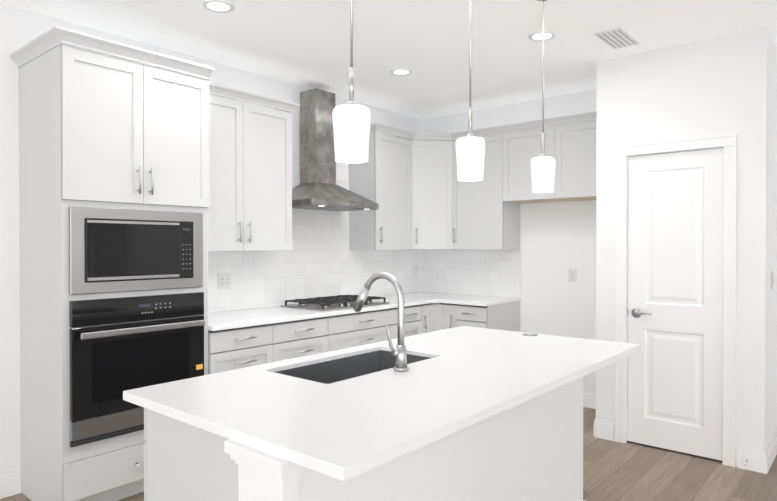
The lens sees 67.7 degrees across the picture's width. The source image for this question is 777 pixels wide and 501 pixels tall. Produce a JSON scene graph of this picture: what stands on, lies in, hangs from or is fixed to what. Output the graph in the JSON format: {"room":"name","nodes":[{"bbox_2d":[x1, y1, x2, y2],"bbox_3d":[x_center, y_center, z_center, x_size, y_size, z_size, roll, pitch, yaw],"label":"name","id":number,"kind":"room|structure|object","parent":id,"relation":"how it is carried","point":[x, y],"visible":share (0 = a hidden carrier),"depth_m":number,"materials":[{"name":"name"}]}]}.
{"room":"kitchen","nodes":[
{"label":"kitchen","id":0,"kind":"room"},
{"bbox_2d":[0,3,421,473],"bbox_3d":[-2.394,0.003,3.033,0.120,2.750,8.620,0,1,40],"label":"wall","id":1,"kind":"structure","parent":0,"point":[19,27],"depth_m":3.28,"materials":[{"name":"white paint"}]},
{"bbox_2d":[0,470,20,498],"bbox_3d":[-3.610,1.325,1.503,0.016,0.130,4.698,0,1,40],"label":"baseboard","id":2,"kind":"structure","parent":1,"relation":"attached to","point":[10,482],"depth_m":3.25,"materials":[{"name":"white paint"}]},
{"bbox_2d":[208,82,299,250],"bbox_3d":[-1.112,-0.549,4.150,0.380,1.103,0.925,0,1,40],"label":"upper cabinet","id":3,"kind":"object","parent":1,"relation":"attached to","point":[250,166],"visible":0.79,"depth_m":4.08,"materials":[{"name":"grey paint"}]},
{"bbox_2d":[208,174,423,312],"bbox_3d":[-0.593,-0.096,5.052,0.010,1.084,2.966,0,1,40],"label":"tile backsplash","id":4,"kind":"structure","parent":1,"relation":"attached to","point":[320,259],"depth_m":4.95,"materials":[{"name":"white tile"}]},
{"bbox_2d":[218,273,230,288],"bbox_3d":[-1.216,0.226,4.304,0.009,0.115,0.116,0,1,40],"label":"electrical outlet","id":5,"kind":"object","parent":4,"relation":"attached to","point":[224,280],"visible":1,"depth_m":4.30,"materials":[{"name":"white plastic"}]},
{"bbox_2d":[414,265,417,275],"bbox_3d":[0.287,0.209,6.078,0.009,0.115,0.070,0,1,40],"label":"electrical outlet","id":6,"kind":"object","parent":4,"relation":"attached to","point":[415,270],"visible":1,"depth_m":6.07,"materials":[{"name":"white plastic"}]},
{"bbox_2d":[292,88,378,210],"bbox_3d":[-0.498,-0.836,4.801,0.448,0.983,0.760,0,1,40],"label":"range hood","id":7,"kind":"object","parent":1,"relation":"attached to","point":[317,188],"visible":0.94,"depth_m":4.78,"materials":[{"name":"metal"}]},
{"bbox_2d":[348,123,414,249],"bbox_3d":[-0.065,-0.559,5.386,0.380,1.103,0.572,0,1,40],"label":"upper cabinet","id":8,"kind":"object","parent":1,"relation":"attached to","point":[382,177],"visible":0.92,"depth_m":5.25,"materials":[{"name":"grey paint"}]},
{"bbox_2d":[395,133,453,249],"bbox_3d":[0.400,-0.561,5.726,0.648,1.103,0.648,0,1,40],"label":"upper cabinet","id":9,"kind":"object","parent":1,"relation":"attached to","point":[431,191],"visible":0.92,"depth_m":5.53,"materials":[{"name":"grey paint"}]},
{"bbox_2d":[0,407,776,500],"bbox_3d":[0.657,1.449,0.457,8.120,0.100,8.620,0,1,40],"label":"floor","id":10,"kind":"structure","parent":0,"point":[616,471],"depth_m":3.51,"materials":[{"name":"brown wood"}]},
{"bbox_2d":[10,26,213,500],"bbox_3d":[-1.581,0.138,3.370,0.681,2.475,0.876,0,1,40],"label":"tall cabinet","id":11,"kind":"object","parent":10,"relation":"on","point":[114,188],"visible":0.88,"depth_m":3.11,"materials":[{"name":"grey paint"}]},
{"bbox_2d":[69,292,204,447],"bbox_3d":[-1.342,0.622,3.193,0.082,0.740,0.749,0,1,40],"label":"wall oven","id":12,"kind":"object","parent":11,"relation":"in","point":[119,342],"depth_m":3.11,"materials":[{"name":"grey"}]},
{"bbox_2d":[208,323,275,374],"bbox_3d":[-1.166,0.929,3.915,0.618,0.884,0.478,0,1,40],"label":"base cabinet","id":13,"kind":"object","parent":10,"relation":"on","point":[236,348],"depth_m":3.70,"materials":[{"name":"grey paint"}]},
{"bbox_2d":[276,316,331,361],"bbox_3d":[-0.847,0.926,4.291,0.618,0.884,0.510,0,1,40],"label":"base cabinet","id":14,"kind":"object","parent":10,"relation":"on","point":[298,338],"depth_m":4.10,"materials":[{"name":"grey paint"}]},
{"bbox_2d":[123,380,585,500],"bbox_3d":[0.056,0.941,2.410,0.844,0.885,1.964,0,1,40],"label":"kitchen island","id":15,"kind":"object","parent":10,"relation":"on","point":[533,451],"depth_m":1.89,"materials":[{"name":"grey paint"}]},
{"bbox_2d":[123,326,640,483],"bbox_3d":[0.177,0.483,2.404,1.040,0.030,2.080,0,1,40],"label":"island countertop","id":16,"kind":"structure","parent":15,"relation":"on","point":[342,415],"depth_m":1.94,"materials":[{"name":"white stone"}]},
{"bbox_2d":[275,350,430,383],"bbox_3d":[-0.126,0.598,2.426,0.357,0.228,0.697,0,1,40],"label":"sink","id":17,"kind":"object","parent":16,"relation":"in","point":[333,369],"depth_m":2.60,"materials":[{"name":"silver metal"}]},
{"bbox_2d":[352,272,408,371],"bbox_3d":[-0.056,0.278,2.326,0.286,0.383,0.118,0,1,40],"label":"faucet","id":18,"kind":"object","parent":16,"relation":"on","point":[400,351],"depth_m":2.27,"materials":[{"name":"grey metal"}]},
{"bbox_2d":[522,333,537,335],"bbox_3d":[0.774,0.460,3.169,0.084,0.005,0.084,0,1,40],"label":"outlet","id":19,"kind":"object","parent":16,"relation":"attached to","point":[523,334],"depth_m":3.16,"materials":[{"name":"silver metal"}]},
{"bbox_2d":[332,308,397,350],"bbox_3d":[-0.426,0.922,4.787,0.618,0.884,0.790,0,1,40],"label":"base cabinet","id":20,"kind":"object","parent":10,"relation":"on","point":[361,328],"depth_m":4.58,"materials":[{"name":"grey paint"}]},
{"bbox_2d":[404,304,427,336],"bbox_3d":[-0.041,0.918,5.241,0.618,0.884,0.401,0,1,40],"label":"base cabinet","id":21,"kind":"object","parent":10,"relation":"on","point":[416,316],"depth_m":5.10,"materials":[{"name":"grey paint"}]},
{"bbox_2d":[428,303,435,331],"bbox_3d":[0.126,0.917,5.439,0.618,0.884,0.219,0,1,40],"label":"base cabinet","id":22,"kind":"object","parent":10,"relation":"on","point":[431,306],"depth_m":5.28,"materials":[{"name":"grey paint"}]},
{"bbox_2d":[208,292,520,330],"bbox_3d":[-0.155,0.465,4.685,1.158,0.030,2.966,0,1,40],"label":"countertop","id":23,"kind":"structure","parent":22,"relation":"on","point":[224,320],"depth_m":4.37,"materials":[{"name":"white stone"}]},
{"bbox_2d":[281,295,389,310],"bbox_3d":[-0.427,0.422,4.764,0.505,0.056,0.760,0,1,40],"label":"gas cooktop","id":24,"kind":"object","parent":23,"relation":"in","point":[330,303],"visible":0.88,"depth_m":4.62,"materials":[{"name":"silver metal"}]},
{"bbox_2d":[435,301,519,331],"bbox_3d":[0.817,0.917,5.380,0.549,0.885,0.654,0,1,40],"label":"base cabinet","id":25,"kind":"object","parent":10,"relation":"on","point":[505,316],"visible":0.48,"depth_m":5.18,"materials":[{"name":"grey paint"}]},
{"bbox_2d":[0,0,776,119],"bbox_3d":[0.657,-1.401,0.435,8.120,0.100,8.620,0,1,40],"label":"ceiling","id":26,"kind":"structure","parent":0,"point":[305,43],"depth_m":3.73,"materials":[{"name":"white paint"}]},
{"bbox_2d":[203,0,233,12],"bbox_3d":[-0.955,-1.368,3.250,0.170,0.008,0.170,0,1,40],"label":"recessed light","id":27,"kind":"object","parent":26,"relation":"in","point":[219,6],"visible":1,"depth_m":3.25,"materials":[{"name":"white paint"}]},
{"bbox_2d":[332,0,370,162],"bbox_3d":[-0.127,-0.835,1.996,0.133,1.053,0.133,0,1,40],"label":"pendant light","id":28,"kind":"object","parent":26,"relation":"hanging from","point":[351,124],"visible":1,"depth_m":1.95,"materials":[{"name":"white glass"}]},
{"bbox_2d":[390,68,411,75],"bbox_3d":[0.098,-1.378,4.476,0.170,0.008,0.170,0,1,40],"label":"recessed light","id":29,"kind":"object","parent":26,"relation":"in","point":[401,71],"visible":1,"depth_m":4.46,"materials":[{"name":"white paint"}]},
{"bbox_2d":[455,0,484,181],"bbox_3d":[0.364,-0.840,2.575,0.133,1.053,0.133,0,1,40],"label":"pendant light","id":30,"kind":"object","parent":26,"relation":"hanging from","point":[470,152],"visible":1,"depth_m":2.53,"materials":[{"name":"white glass"}]},
{"bbox_2d":[528,31,555,40],"bbox_3d":[0.984,-1.372,3.711,0.170,0.008,0.170,0,1,40],"label":"recessed light","id":31,"kind":"object","parent":26,"relation":"in","point":[537,36],"visible":0.94,"depth_m":3.69,"materials":[{"name":"white paint"}]},
{"bbox_2d":[530,0,555,192],"bbox_3d":[0.836,-0.844,3.132,0.133,1.053,0.133,0,1,40],"label":"pendant light","id":32,"kind":"object","parent":26,"relation":"hanging from","point":[543,165],"visible":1,"depth_m":3.09,"materials":[{"name":"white glass"}]},
{"bbox_2d":[594,27,639,48],"bbox_3d":[1.483,-1.372,3.760,0.170,0.008,0.370,0,1,40],"label":"ceiling vent","id":33,"kind":"object","parent":26,"relation":"in","point":[617,38],"visible":1,"depth_m":3.74,"materials":[{"name":"white metal"}]},
{"bbox_2d":[422,89,596,393],"bbox_3d":[3.451,-0.002,3.649,8.000,2.750,0.120,0,1,40],"label":"wall","id":34,"kind":"structure","parent":0,"point":[557,240],"depth_m":5.23,"materials":[{"name":"white paint"}]},
{"bbox_2d":[424,250,520,297],"bbox_3d":[0.807,0.216,5.805,1.140,0.450,0.010,0,1,40],"label":"tile backsplash","id":35,"kind":"structure","parent":34,"relation":"attached to","point":[471,272],"depth_m":5.76,"materials":[{"name":"white tile"}]},
{"bbox_2d":[451,126,519,249],"bbox_3d":[0.905,-0.559,5.473,0.550,1.103,0.380,0,1,40],"label":"upper cabinet","id":36,"kind":"object","parent":34,"relation":"attached to","point":[485,216],"visible":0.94,"depth_m":5.32,"materials":[{"name":"grey paint"}]},
{"bbox_2d":[500,111,596,203],"bbox_3d":[1.492,-0.770,4.974,0.988,0.673,0.380,0,1,40],"label":"upper cabinet","id":37,"kind":"object","parent":34,"relation":"attached to","point":[570,147],"visible":0.65,"depth_m":4.85,"materials":[{"name":"grey paint"}]},
{"bbox_2d":[569,268,575,281],"bbox_3d":[1.623,0.217,5.113,0.070,0.115,0.009,0,1,40],"label":"electrical outlet","id":38,"kind":"object","parent":34,"relation":"attached to","point":[572,275],"visible":1,"depth_m":5.11,"materials":[{"name":"white plastic"}]},
{"bbox_2d":[583,392,595,408],"bbox_3d":[1.615,1.297,5.127,0.980,0.130,0.016,0,1,40],"label":"baseboard","id":39,"kind":"structure","parent":34,"relation":"attached to","point":[589,399],"depth_m":5.01,"materials":[{"name":"white paint"}]},
{"bbox_2d":[596,27,769,466],"bbox_3d":[1.962,-0.004,3.957,1.050,2.750,0.120,0,1,40],"label":"wall","id":40,"kind":"structure","parent":0,"point":[716,86],"depth_m":3.75,"materials":[{"name":"white paint"}]},
{"bbox_2d":[593,418,613,437],"bbox_3d":[1.734,1.302,4.522,0.016,0.130,0.704,0,1,40],"label":"baseboard","id":41,"kind":"structure","parent":40,"relation":"attached to","point":[600,427],"depth_m":4.22,"materials":[{"name":"white paint"}]},
{"bbox_2d":[627,148,723,460],"bbox_3d":[1.931,0.348,3.920,0.614,2.023,0.096,0,1,40],"label":"pantry door","id":42,"kind":"structure","parent":40,"relation":"in","point":[675,293],"depth_m":3.92,"materials":[{"name":"white paint"}]},
{"bbox_2d":[614,134,736,467],"bbox_3d":[1.952,0.316,3.954,0.750,2.110,0.146,0,1,40],"label":"door frame","id":43,"kind":"structure","parent":40,"relation":"attached to","point":[728,143],"depth_m":3.78,"materials":[{"name":"white paint"}]},
{"bbox_2d":[767,34,776,445],"bbox_3d":[2.553,-0.004,3.934,0.120,2.750,0.608,0,1,40],"label":"wall","id":44,"kind":"structure","parent":0,"point":[772,341],"depth_m":3.80,"materials":[{"name":"white paint"}]},
{"bbox_2d":[762,430,776,473],"bbox_3d":[2.548,1.307,3.833,0.016,0.130,0.704,0,1,40],"label":"baseboard","id":45,"kind":"structure","parent":44,"relation":"attached to","point":[770,453],"depth_m":3.67,"materials":[{"name":"white paint"}]},
{"bbox_2d":[771,271,773,288],"bbox_3d":[2.509,0.193,3.781,0.009,0.115,0.070,0,1,40],"label":"electrical outlet","id":46,"kind":"object","parent":44,"relation":"attached to","point":[772,286],"visible":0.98,"depth_m":3.76,"materials":[{"name":"white plastic"}]}
]}

